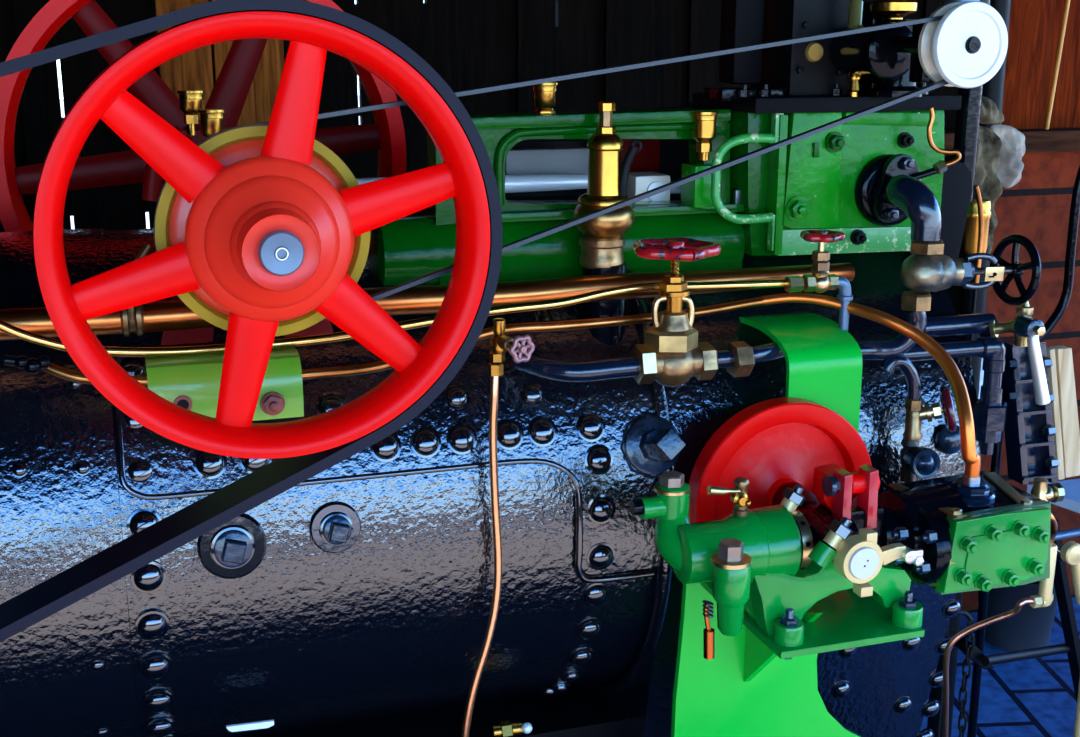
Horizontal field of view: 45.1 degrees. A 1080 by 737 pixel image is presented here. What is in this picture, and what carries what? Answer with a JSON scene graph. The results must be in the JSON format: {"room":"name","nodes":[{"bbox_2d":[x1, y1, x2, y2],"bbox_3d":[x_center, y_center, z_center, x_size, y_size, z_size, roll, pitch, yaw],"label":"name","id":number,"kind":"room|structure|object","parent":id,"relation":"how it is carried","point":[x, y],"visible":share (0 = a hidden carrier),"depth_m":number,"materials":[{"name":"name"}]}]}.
{"room":"steam engine room","nodes":[
{"label":"steam engine room","id":0,"kind":"room"},
{"bbox_2d":[0,0,962,314],"bbox_3d":[0.418,-0.737,3.534,7.400,3.200,0.046,-4,15,-17],"label":"wall","id":1,"kind":"structure","parent":0,"point":[470,44],"depth_m":3.32,"materials":[{"name":"brown wood"}]},
{"bbox_2d":[60,96,1079,736],"bbox_3d":[0.000,1.760,0.444,90.001,0.130,90.000,-4,15,-17],"label":"floor","id":2,"kind":"structure","parent":0,"point":[1034,697],"depth_m":3.59,"materials":[{"name":"brick"}]},
{"bbox_2d":[154,0,283,126],"bbox_3d":[-0.650,-0.522,2.683,0.247,3.200,0.065,-4,15,-17],"label":"wooden board","id":3,"kind":"object","parent":2,"relation":"on","point":[191,70],"visible":0.08,"depth_m":2.63,"materials":[{"name":"brown wood"}]},
{"bbox_2d":[927,0,1010,736],"bbox_3d":[1.000,0.046,3.050,0.068,1.919,0.060,-4,15,-17],"label":"post","id":4,"kind":"object","parent":2,"relation":"on","point":[993,89],"visible":0.25,"depth_m":2.98,"materials":[{"name":"black metal"}]},
{"bbox_2d":[978,358,983,398],"bbox_3d":[1.040,0.014,3.046,0.162,0.130,0.036,-4,15,-17],"label":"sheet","id":5,"kind":"object","parent":4,"relation":"attached to","point":[981,371],"visible":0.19,"depth_m":3.03,"materials":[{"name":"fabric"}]},
{"bbox_2d":[954,519,1079,701],"bbox_3d":[0.973,0.525,2.365,0.410,0.644,0.302,-4,15,-17],"label":"metal stand","id":6,"kind":"object","parent":2,"relation":"on","point":[1071,646],"visible":0.7,"depth_m":2.48,"materials":[{"name":"black metal"}]},
{"bbox_2d":[978,581,1056,650],"bbox_3d":[1.430,0.647,3.885,0.252,0.345,0.252,-4,15,-17],"label":"bucket","id":7,"kind":"object","parent":2,"relation":"on","point":[1030,628],"visible":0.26,"depth_m":3.81,"materials":[{"name":"grey metal"}]},
{"bbox_2d":[967,165,1079,736],"bbox_3d":[1.183,0.231,3.157,0.203,1.508,0.022,-4,15,-17],"label":"hose","id":8,"kind":"object","parent":2,"relation":"on","point":[1074,215],"visible":0.5,"depth_m":3.08,"materials":[{"name":"black rubber"}]},
{"bbox_2d":[1027,479,1079,512],"bbox_3d":[1.627,0.650,3.047,0.900,0.750,0.430,-4,15,-17],"label":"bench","id":9,"kind":"object","parent":2,"relation":"on","point":[1071,501],"visible":0.55,"depth_m":2.96,"materials":[{"name":"blue metal"}]},
{"bbox_2d":[961,151,1079,612],"bbox_3d":[2.537,-0.036,4.339,2.600,1.446,0.100,-4,15,-17],"label":"wall","id":10,"kind":"structure","parent":0,"point":[1036,208],"depth_m":3.86,"materials":[{"name":"brown wood"}]},
{"bbox_2d":[944,127,1079,154],"bbox_3d":[2.252,-0.728,4.027,2.500,0.060,0.160,-4,15,-17],"label":"trim","id":11,"kind":"structure","parent":10,"relation":"on","point":[1053,139],"depth_m":3.70,"materials":[{"name":"brown wood"}]},
{"bbox_2d":[1045,0,1069,129],"bbox_3d":[1.486,-0.949,3.696,0.064,0.590,0.012,-4,15,-17],"label":"pole","id":12,"kind":"object","parent":11,"relation":"on","point":[1067,4],"visible":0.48,"depth_m":3.71,"materials":[{"name":"orange wood"}]},
{"bbox_2d":[1001,0,1079,128],"bbox_3d":[2.060,-1.573,3.788,1.552,1.704,0.040,-4,15,-17],"label":"wood panel","id":13,"kind":"object","parent":10,"relation":"attached to","point":[1035,26],"depth_m":3.74,"materials":[{"name":"brown wood"}]},
{"bbox_3d":[-0.785,1.387,1.607,3.650,0.024,2.100,-4,15,-17],"label":"floor","id":14,"kind":"structure","parent":0,"visible":0},
{"bbox_2d":[0,228,980,736],"bbox_3d":[-0.477,0.534,1.974,2.180,1.498,0.800,-4,15,-17],"label":"boiler","id":15,"kind":"object","parent":14,"relation":"on","point":[354,600],"depth_m":1.66,"materials":[{"name":"black paint"}]},
{"bbox_2d":[145,347,303,420],"bbox_3d":[-0.368,0.018,1.515,0.171,0.072,0.127,-4,15,-17],"label":"plate","id":16,"kind":"object","parent":15,"relation":"attached to","point":[192,383],"visible":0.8,"depth_m":1.48,"materials":[{"name":"green metal"}]},
{"bbox_2d":[0,279,784,356],"bbox_3d":[-0.151,-0.075,1.567,1.010,0.084,0.011,-4,15,-17],"label":"pipe","id":17,"kind":"object","parent":16,"relation":"on","point":[7,328],"visible":0.71,"depth_m":1.56,"materials":[{"name":"gold metal"}]},
{"bbox_2d":[784,229,844,292],"bbox_3d":[0.361,-0.139,1.707,0.077,0.084,0.057,-4,15,-17],"label":"valve","id":18,"kind":"object","parent":17,"relation":"attached to","point":[820,280],"visible":1,"depth_m":1.70,"materials":[{"name":"gold metal"}]},
{"bbox_2d":[837,275,852,330],"bbox_3d":[0.404,-0.088,1.736,0.028,0.075,0.021,-4,15,-17],"label":"pipe","id":19,"kind":"object","parent":18,"relation":"attached to","point":[844,296],"visible":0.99,"depth_m":1.73,"materials":[{"name":"blue"}]},
{"bbox_2d":[142,126,333,344],"bbox_3d":[-0.366,-0.142,1.600,0.238,0.312,0.084,-4,15,-17],"label":"pedestal","id":20,"kind":"object","parent":15,"relation":"on","point":[153,182],"visible":0.19,"depth_m":1.58,"materials":[{"name":"red paint"}]},
{"bbox_2d":[177,90,204,134],"bbox_3d":[-0.423,-0.311,1.580,0.032,0.054,0.033,-4,15,-17],"label":"cup","id":21,"kind":"object","parent":20,"relation":"on","point":[190,101],"visible":0.97,"depth_m":1.57,"materials":[{"name":"gold metal"}]},
{"bbox_2d":[198,109,225,137],"bbox_3d":[-0.386,-0.279,1.535,0.032,0.055,0.032,-4,15,-17],"label":"cup","id":22,"kind":"object","parent":20,"relation":"on","point":[211,122],"visible":0.69,"depth_m":1.52,"materials":[{"name":"gold metal"}]},
{"bbox_2d":[33,10,489,458],"bbox_3d":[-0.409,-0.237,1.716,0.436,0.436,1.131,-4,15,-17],"label":"flywheel","id":23,"kind":"object","parent":20,"relation":"attached to","point":[262,232],"visible":0.99,"depth_m":1.26,"materials":[{"name":"red metal"}]},
{"bbox_2d":[0,0,405,231],"bbox_3d":[-0.561,-0.352,2.173,0.665,0.665,0.120,-4,15,-17],"label":"flywheel","id":24,"kind":"object","parent":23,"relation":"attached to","point":[231,88],"visible":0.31,"depth_m":2.12,"materials":[{"name":"red metal"}]},
{"bbox_2d":[0,0,502,641],"bbox_3d":[-0.782,0.159,1.186,1.541,0.968,0.068,-4,15,-17],"label":"belt","id":25,"kind":"object","parent":23,"relation":"on","point":[45,599],"visible":0.62,"depth_m":1.30,"materials":[{"name":"black rubber"}]},
{"bbox_2d":[356,147,588,192],"bbox_3d":[-0.179,-0.256,1.792,0.548,0.080,0.073,-5,15,-19],"label":"rod","id":26,"kind":"object","parent":23,"relation":"attached to","point":[534,169],"visible":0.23,"depth_m":1.85,"materials":[{"name":"silver metal"}]},
{"bbox_2d":[154,15,948,320],"bbox_3d":[0.073,-0.224,1.432,0.965,0.330,0.011,-4,15,-17],"label":"belt","id":27,"kind":"object","parent":23,"relation":"on","point":[562,226],"visible":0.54,"depth_m":1.44,"materials":[{"name":"black"}]},
{"bbox_2d":[226,719,273,731],"bbox_3d":[-0.366,0.452,1.641,0.059,0.010,0.004,-4,15,-17],"label":"paper tag","id":28,"kind":"object","parent":15,"relation":"attached to","point":[267,723],"visible":1,"depth_m":1.64,"materials":[{"name":"white"}]},
{"bbox_2d":[41,297,764,385],"bbox_3d":[-0.130,-0.030,1.603,0.923,0.058,0.046,-5,15,-18],"label":"copper pipe","id":29,"kind":"object","parent":15,"relation":"attached to","point":[58,371],"visible":0.57,"depth_m":1.64,"materials":[{"name":"orange metal"}]},
{"bbox_2d":[4,355,50,374],"bbox_3d":[-0.577,-0.004,1.466,0.050,0.024,0.021,-4,15,-17],"label":"joint","id":30,"kind":"object","parent":29,"relation":"attached to","point":[32,365],"visible":1,"depth_m":1.46,"materials":[{"name":"black paint"}]},
{"bbox_2d":[0,263,854,340],"bbox_3d":[-0.122,-0.088,1.638,1.164,0.039,0.036,-4,15,-17],"label":"copper pipe","id":31,"kind":"object","parent":15,"relation":"attached to","point":[170,315],"visible":0.53,"depth_m":1.64,"materials":[{"name":"orange metal"}]},
{"bbox_2d":[120,243,150,336],"bbox_3d":[-0.472,-0.092,1.521,0.040,0.109,0.049,-4,15,-17],"label":"pipe union","id":32,"kind":"object","parent":31,"relation":"attached to","point":[132,319],"visible":0.59,"depth_m":1.51,"materials":[{"name":"brown metal"}]},
{"bbox_2d":[461,376,501,736],"bbox_3d":[-0.080,0.289,1.651,0.062,0.599,0.026,3,14,11],"label":"copper pipe","id":33,"kind":"object","parent":15,"relation":"attached to","point":[494,380],"visible":1,"depth_m":1.64,"materials":[{"name":"brown metal"}]},
{"bbox_2d":[489,318,534,376],"bbox_3d":[-0.035,-0.022,1.560,0.036,0.069,0.063,-8,16,-30],"label":"valve","id":34,"kind":"object","parent":33,"relation":"attached to","point":[500,343],"visible":1,"depth_m":1.56,"materials":[{"name":"gold metal"}]},
{"bbox_2d":[490,720,531,736],"bbox_3d":[-0.040,0.502,1.801,0.055,0.025,0.032,-4,15,-17],"label":"bottom cock","id":35,"kind":"object","parent":15,"relation":"attached to","point":[506,728],"visible":1,"depth_m":1.79,"materials":[{"name":"gold metal"}]},
{"bbox_2d":[405,193,680,216],"bbox_3d":[0.019,-0.205,1.980,0.550,0.110,0.320,-4,15,-17],"label":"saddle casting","id":36,"kind":"object","parent":15,"relation":"on","point":[672,196],"visible":0.02,"depth_m":1.96,"materials":[{"name":"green metal"}]},
{"bbox_2d":[369,106,744,285],"bbox_3d":[0.041,-0.197,1.881,0.599,0.358,0.280,-4,15,-17],"label":"frame","id":37,"kind":"object","parent":15,"relation":"on","point":[405,249],"visible":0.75,"depth_m":1.74,"materials":[{"name":"green metal"}]},
{"bbox_2d":[532,82,557,112],"bbox_3d":[0.007,-0.358,1.732,0.036,0.047,0.036,-4,15,-17],"label":"cup","id":38,"kind":"object","parent":37,"relation":"on","point":[544,93],"visible":0.86,"depth_m":1.72,"materials":[{"name":"gold metal"}]},
{"bbox_2d":[621,139,659,172],"bbox_3d":[0.132,-0.326,1.954,0.100,0.070,0.020,-4,15,-17],"label":"slide cover","id":39,"kind":"object","parent":37,"relation":"attached to","point":[647,159],"visible":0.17,"depth_m":1.95,"materials":[{"name":"red paint"}]},
{"bbox_2d":[627,171,680,200],"bbox_3d":[0.237,-0.262,1.884,0.236,0.046,0.064,-4,15,-17],"label":"crosshead","id":40,"kind":"object","parent":37,"relation":"on","point":[638,182],"visible":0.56,"depth_m":1.83,"materials":[{"name":"silver metal"}]},
{"bbox_2d":[691,111,718,159],"bbox_3d":[0.221,-0.315,1.759,0.039,0.066,0.039,-4,15,-17],"label":"cup","id":41,"kind":"object","parent":37,"relation":"on","point":[704,124],"visible":1,"depth_m":1.75,"materials":[{"name":"gold metal"}]},
{"bbox_2d":[733,190,739,202],"bbox_3d":[0.309,-0.265,1.869,0.106,0.083,0.095,-4,15,-17],"label":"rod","id":42,"kind":"object","parent":37,"relation":"attached to","point":[736,193],"visible":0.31,"depth_m":1.81,"materials":[{"name":"silver metal"}]},
{"bbox_2d":[582,299,625,318],"bbox_3d":[0.115,-0.082,1.693,0.082,0.039,0.092,-9,17,-33],"label":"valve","id":43,"kind":"object","parent":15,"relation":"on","point":[613,308],"depth_m":1.72,"materials":[{"name":"black paint"}]},
{"bbox_2d":[576,205,634,275],"bbox_3d":[0.115,-0.167,1.672,0.082,0.101,0.121,-9,17,-33],"label":"valve","id":44,"kind":"object","parent":15,"relation":"on","point":[602,241],"depth_m":1.69,"materials":[{"name":"gold metal"}]},
{"bbox_2d":[588,325,625,345],"bbox_3d":[0.119,-0.052,1.695,0.082,0.032,0.078,-9,17,-33],"label":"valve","id":45,"kind":"object","parent":15,"relation":"on","point":[612,335],"depth_m":1.72,"materials":[{"name":"black paint"}]},
{"bbox_2d":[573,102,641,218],"bbox_3d":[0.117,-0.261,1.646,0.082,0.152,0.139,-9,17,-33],"label":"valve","id":46,"kind":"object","parent":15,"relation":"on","point":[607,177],"depth_m":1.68,"materials":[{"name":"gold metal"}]},
{"bbox_2d":[630,237,720,386],"bbox_3d":[0.168,-0.067,1.622,0.111,0.186,0.108,-4,15,-17],"label":"valve","id":47,"kind":"object","parent":15,"relation":"attached to","point":[671,353],"visible":1,"depth_m":1.61,"materials":[{"name":"brown metal"}]},
{"bbox_2d":[513,352,639,381],"bbox_3d":[0.046,-0.001,1.627,0.167,0.029,0.055,3,14,11],"label":"pipe","id":48,"kind":"object","parent":47,"relation":"attached to","point":[596,370],"visible":0.93,"depth_m":1.61,"materials":[{"name":"metal"}]},
{"bbox_2d":[716,341,784,376],"bbox_3d":[0.280,-0.016,1.685,0.171,0.042,0.051,-9,17,-32],"label":"coupling","id":49,"kind":"object","parent":47,"relation":"attached to","point":[739,358],"visible":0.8,"depth_m":1.66,"materials":[{"name":"blue paint"}]},
{"bbox_2d":[629,471,922,659],"bbox_3d":[0.286,0.229,1.542,0.342,0.211,0.147,-4,15,-17],"label":"pump","id":50,"kind":"object","parent":15,"relation":"on","point":[765,565],"visible":0.98,"depth_m":1.52,"materials":[{"name":"green metal"}]},
{"bbox_2d":[654,482,689,495],"bbox_3d":[0.156,0.141,1.533,0.042,0.006,0.042,-4,15,-17],"label":"washer","id":51,"kind":"object","parent":50,"relation":"in","point":[661,488],"depth_m":1.52,"materials":[{"name":"gold metal"}]},
{"bbox_2d":[711,552,750,569],"bbox_3d":[0.214,0.215,1.460,0.045,0.007,0.045,-4,15,-17],"label":"washer","id":52,"kind":"object","parent":50,"relation":"in","point":[720,560],"depth_m":1.45,"materials":[{"name":"gold metal"}]},
{"bbox_2d":[796,464,883,546],"bbox_3d":[0.368,0.176,1.615,0.096,0.122,0.075,-4,15,-17],"label":"yoke","id":53,"kind":"object","parent":50,"relation":"attached to","point":[834,486],"visible":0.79,"depth_m":1.59,"materials":[{"name":"red paint"}]},
{"bbox_2d":[803,511,923,596],"bbox_3d":[0.378,0.211,1.546,0.107,0.078,0.128,-4,15,-17],"label":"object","id":54,"kind":"object","parent":50,"relation":"attached to","point":[859,558],"visible":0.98,"depth_m":1.49,"materials":[{"name":"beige metal"}]},
{"bbox_2d":[878,471,1050,594],"bbox_3d":[0.517,0.203,1.659,0.247,0.131,0.176,-4,15,-17],"label":"cylinder","id":55,"kind":"object","parent":50,"relation":"attached to","point":[984,532],"visible":0.88,"depth_m":1.61,"materials":[{"name":"black paint"}]},
{"bbox_2d":[761,293,979,477],"bbox_3d":[0.440,0.022,1.724,0.305,0.225,0.067,9,17,31],"label":"copper pipe","id":56,"kind":"object","parent":55,"relation":"attached to","point":[971,459],"visible":0.99,"depth_m":1.68,"materials":[{"name":"orange metal"}]},
{"bbox_2d":[1029,478,1064,607],"bbox_3d":[0.662,0.241,1.776,0.085,0.170,0.186,6,15,24],"label":"drain fitting","id":57,"kind":"object","parent":55,"relation":"attached to","point":[1055,492],"visible":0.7,"depth_m":1.77,"materials":[{"name":"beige metal"}]},
{"bbox_2d":[942,598,1033,736],"bbox_3d":[0.611,0.487,1.884,0.095,0.394,0.169,-4,15,-17],"label":"copper pipe","id":58,"kind":"object","parent":57,"relation":"attached to","point":[1021,602],"visible":1,"depth_m":1.82,"materials":[{"name":"brown"}]},
{"bbox_2d":[689,397,871,534],"bbox_3d":[0.339,0.184,1.621,0.256,0.256,0.191,-4,15,-17],"label":"wheel","id":59,"kind":"object","parent":15,"relation":"on","point":[777,444],"visible":0.56,"depth_m":1.67,"materials":[{"name":"red metal"}]},
{"bbox_2d":[671,312,924,736],"bbox_3d":[0.341,0.295,1.725,0.327,0.679,0.400,-4,15,-17],"label":"bracket","id":60,"kind":"object","parent":15,"relation":"attached to","point":[749,688],"visible":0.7,"depth_m":1.73,"materials":[{"name":"green metal"}]},
{"bbox_2d":[701,581,924,658],"bbox_3d":[0.335,0.298,1.627,0.191,0.009,0.220,-4,15,-17],"label":"bracket","id":61,"kind":"object","parent":15,"relation":"attached to","point":[848,620],"depth_m":1.56,"materials":[{"name":"green metal"}]},
{"bbox_2d":[688,102,943,255],"bbox_3d":[0.403,-0.281,1.897,0.303,0.205,0.252,-4,15,-17],"label":"chest","id":62,"kind":"object","parent":15,"relation":"on","point":[808,183],"visible":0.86,"depth_m":1.80,"materials":[{"name":"green metal"}]},
{"bbox_2d":[711,113,783,250],"bbox_3d":[0.279,-0.253,1.761,0.104,0.191,0.014,-4,15,-17],"label":"pipe","id":63,"kind":"object","parent":62,"relation":"attached to","point":[772,138],"visible":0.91,"depth_m":1.75,"materials":[{"name":"green metal"}]},
{"bbox_2d":[693,0,961,113],"bbox_3d":[0.389,-0.469,1.808,0.339,0.210,0.200,-4,15,-17],"label":"plate","id":64,"kind":"object","parent":62,"relation":"on","point":[741,20],"visible":0.74,"depth_m":1.75,"materials":[{"name":"black paint"}]},
{"bbox_2d":[750,0,928,96],"bbox_3d":[0.426,-0.550,1.711,0.175,0.385,0.285,-4,15,-17],"label":"governor","id":65,"kind":"object","parent":64,"relation":"on","point":[808,68],"visible":0.85,"depth_m":1.74,"materials":[{"name":"black metal"}]},
{"bbox_2d":[846,0,862,96],"bbox_3d":[0.425,-0.444,1.729,0.037,0.165,0.021,-4,15,-17],"label":"lubricator","id":66,"kind":"object","parent":65,"relation":"on","point":[855,15],"visible":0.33,"depth_m":1.72,"materials":[{"name":"yellow metal"}]},
{"bbox_2d":[891,1,1007,87],"bbox_3d":[0.471,-0.402,1.612,0.099,0.099,0.224,-4,15,-17],"label":"pulley","id":67,"kind":"object","parent":65,"relation":"attached to","point":[965,48],"visible":0.97,"depth_m":1.52,"materials":[{"name":"white metal"}]},
{"bbox_2d":[870,0,917,19],"bbox_3d":[0.481,-0.456,1.777,0.063,0.170,0.063,-4,15,-17],"label":"brass vessel","id":68,"kind":"object","parent":64,"relation":"on","point":[886,9],"visible":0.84,"depth_m":1.75,"materials":[{"name":"gold metal"}]},
{"bbox_2d":[855,154,941,240],"bbox_3d":[0.508,-0.234,1.765,0.100,0.107,0.137,-4,15,-17],"label":"flanged elbow","id":69,"kind":"object","parent":62,"relation":"attached to","point":[886,193],"visible":1,"depth_m":1.78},
{"bbox_2d":[911,107,961,179],"bbox_3d":[0.549,-0.309,1.793,0.078,0.100,0.017,-4,15,-17],"label":"copper pipe","id":70,"kind":"object","parent":69,"relation":"attached to","point":[939,167],"visible":0.99,"depth_m":1.79,"materials":[{"name":"orange metal"}]},
{"bbox_2d":[900,234,1040,311],"bbox_3d":[0.572,-0.129,1.765,0.189,0.098,0.098,-4,15,-17],"label":"valve","id":71,"kind":"object","parent":69,"relation":"attached to","point":[926,270],"visible":1,"depth_m":1.74,"materials":[{"name":"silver metal"}]},
{"bbox_2d":[856,310,926,359],"bbox_3d":[0.459,-0.048,1.751,0.126,0.076,0.043,-4,15,-17],"label":"pipe","id":72,"kind":"object","parent":71,"relation":"attached to","point":[900,344],"visible":0.62,"depth_m":1.74,"materials":[{"name":"black metal"}]},
{"bbox_2d":[880,355,956,481],"bbox_3d":[0.518,0.071,1.761,0.114,0.181,0.062,-4,15,-17],"label":"valve","id":73,"kind":"object","parent":15,"relation":"attached to","point":[922,462],"visible":1,"depth_m":1.76,"materials":[{"name":"blue paint"}]},
{"bbox_2d":[903,336,1006,454],"bbox_3d":[0.578,0.043,1.827,0.180,0.172,0.048,-4,15,-17],"label":"pipe","id":74,"kind":"object","parent":15,"relation":"attached to","point":[989,411],"visible":0.97,"depth_m":1.83,"materials":[{"name":"black metal"}]},
{"bbox_2d":[940,160,971,258],"bbox_3d":[0.600,-0.218,1.936,0.074,0.182,0.030,-4,15,-17],"label":"plate","id":75,"kind":"object","parent":15,"relation":"on","point":[957,180],"visible":0.29,"depth_m":1.92,"materials":[{"name":"black paint"}]},
{"bbox_2d":[957,610,973,736],"bbox_3d":[0.654,0.563,2.113,0.094,0.366,0.014,-4,15,-17],"label":"chain","id":76,"kind":"object","parent":15,"relation":"hanging from","point":[969,648],"visible":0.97,"depth_m":2.11,"materials":[{"name":"black metal"}]},
{"bbox_2d":[1001,338,1058,484],"bbox_3d":[0.719,0.067,1.921,0.117,0.226,0.063,-4,15,-17],"label":"column","id":77,"kind":"structure","parent":15,"relation":"attached to","point":[1029,430],"depth_m":1.91,"materials":[{"name":"black metal"}]},
{"bbox_2d":[989,301,1049,404],"bbox_3d":[0.677,-0.025,1.835,0.046,0.143,0.093,-9,17,-32],"label":"lever cock","id":78,"kind":"object","parent":77,"relation":"attached to","point":[1027,330],"visible":0.98,"depth_m":1.81,"materials":[{"name":"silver metal"}]},
{"bbox_2d":[924,313,997,336],"bbox_3d":[0.593,-0.057,1.850,0.121,0.039,0.034,-4,15,-17],"label":"pipe","id":79,"kind":"object","parent":78,"relation":"attached to","point":[966,324],"visible":0.74,"depth_m":1.84,"materials":[{"name":"metal"}]},
{"bbox_2d":[979,321,997,336],"bbox_3d":[0.643,-0.059,1.866,0.014,0.034,0.034,-4,15,-17],"label":"socket","id":80,"kind":"object","parent":79,"relation":"attached to","point":[984,331],"depth_m":1.85,"materials":[{"name":"blue paint"}]},
{"bbox_2d":[1046,345,1079,479],"bbox_3d":[0.781,0.066,1.943,0.093,0.206,0.030,-4,15,-17],"label":"wooden board","id":81,"kind":"object","parent":77,"relation":"attached to","point":[1065,420],"visible":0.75,"depth_m":1.94,"materials":[{"name":"brown wood"}]},
{"bbox_2d":[936,185,990,736],"bbox_3d":[0.691,0.452,2.223,0.051,1.535,0.102,1,14,3],"label":"pipe","id":82,"kind":"object","parent":14,"relation":"on","point":[976,231],"visible":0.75,"depth_m":2.06,"materials":[{"name":"gold metal"}]},
{"bbox_2d":[945,0,990,199],"bbox_3d":[0.660,-0.411,2.042,0.073,0.440,0.052,-4,15,-17],"label":"exhaust pipe","id":83,"kind":"object","parent":82,"relation":"on","point":[968,116],"visible":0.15,"depth_m":2.04,"materials":[{"name":"black metal"}]},
{"bbox_2d":[973,126,1002,253],"bbox_3d":[0.716,-0.291,2.131,0.072,0.220,0.070,1,14,4],"label":"rag","id":84,"kind":"object","parent":83,"relation":"hanging from","point":[989,142],"visible":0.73,"depth_m":2.11,"materials":[{"name":"grey fabric"}]},
{"bbox_2d":[956,96,1003,123],"bbox_3d":[0.714,-0.421,2.115,0.084,0.047,0.064,-11,18,-36],"label":"rag","id":85,"kind":"object","parent":84,"relation":"on","point":[990,114],"visible":0.44,"depth_m":2.09,"materials":[{"name":"grey fabric"}]},
{"bbox_2d":[990,124,1025,187],"bbox_3d":[0.775,-0.353,2.163,0.060,0.105,0.057,5,15,20],"label":"rag","id":86,"kind":"object","parent":83,"relation":"hanging from","point":[1010,168],"visible":0.88,"depth_m":2.14,"materials":[{"name":"fabric"}]},
{"bbox_2d":[1056,541,1079,736],"bbox_3d":[0.774,0.758,1.999,0.098,1.053,0.029,-4,15,-17],"label":"rod","id":87,"kind":"object","parent":14,"relation":"on","point":[1069,553],"visible":0.84,"depth_m":1.87,"materials":[{"name":"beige metal"}]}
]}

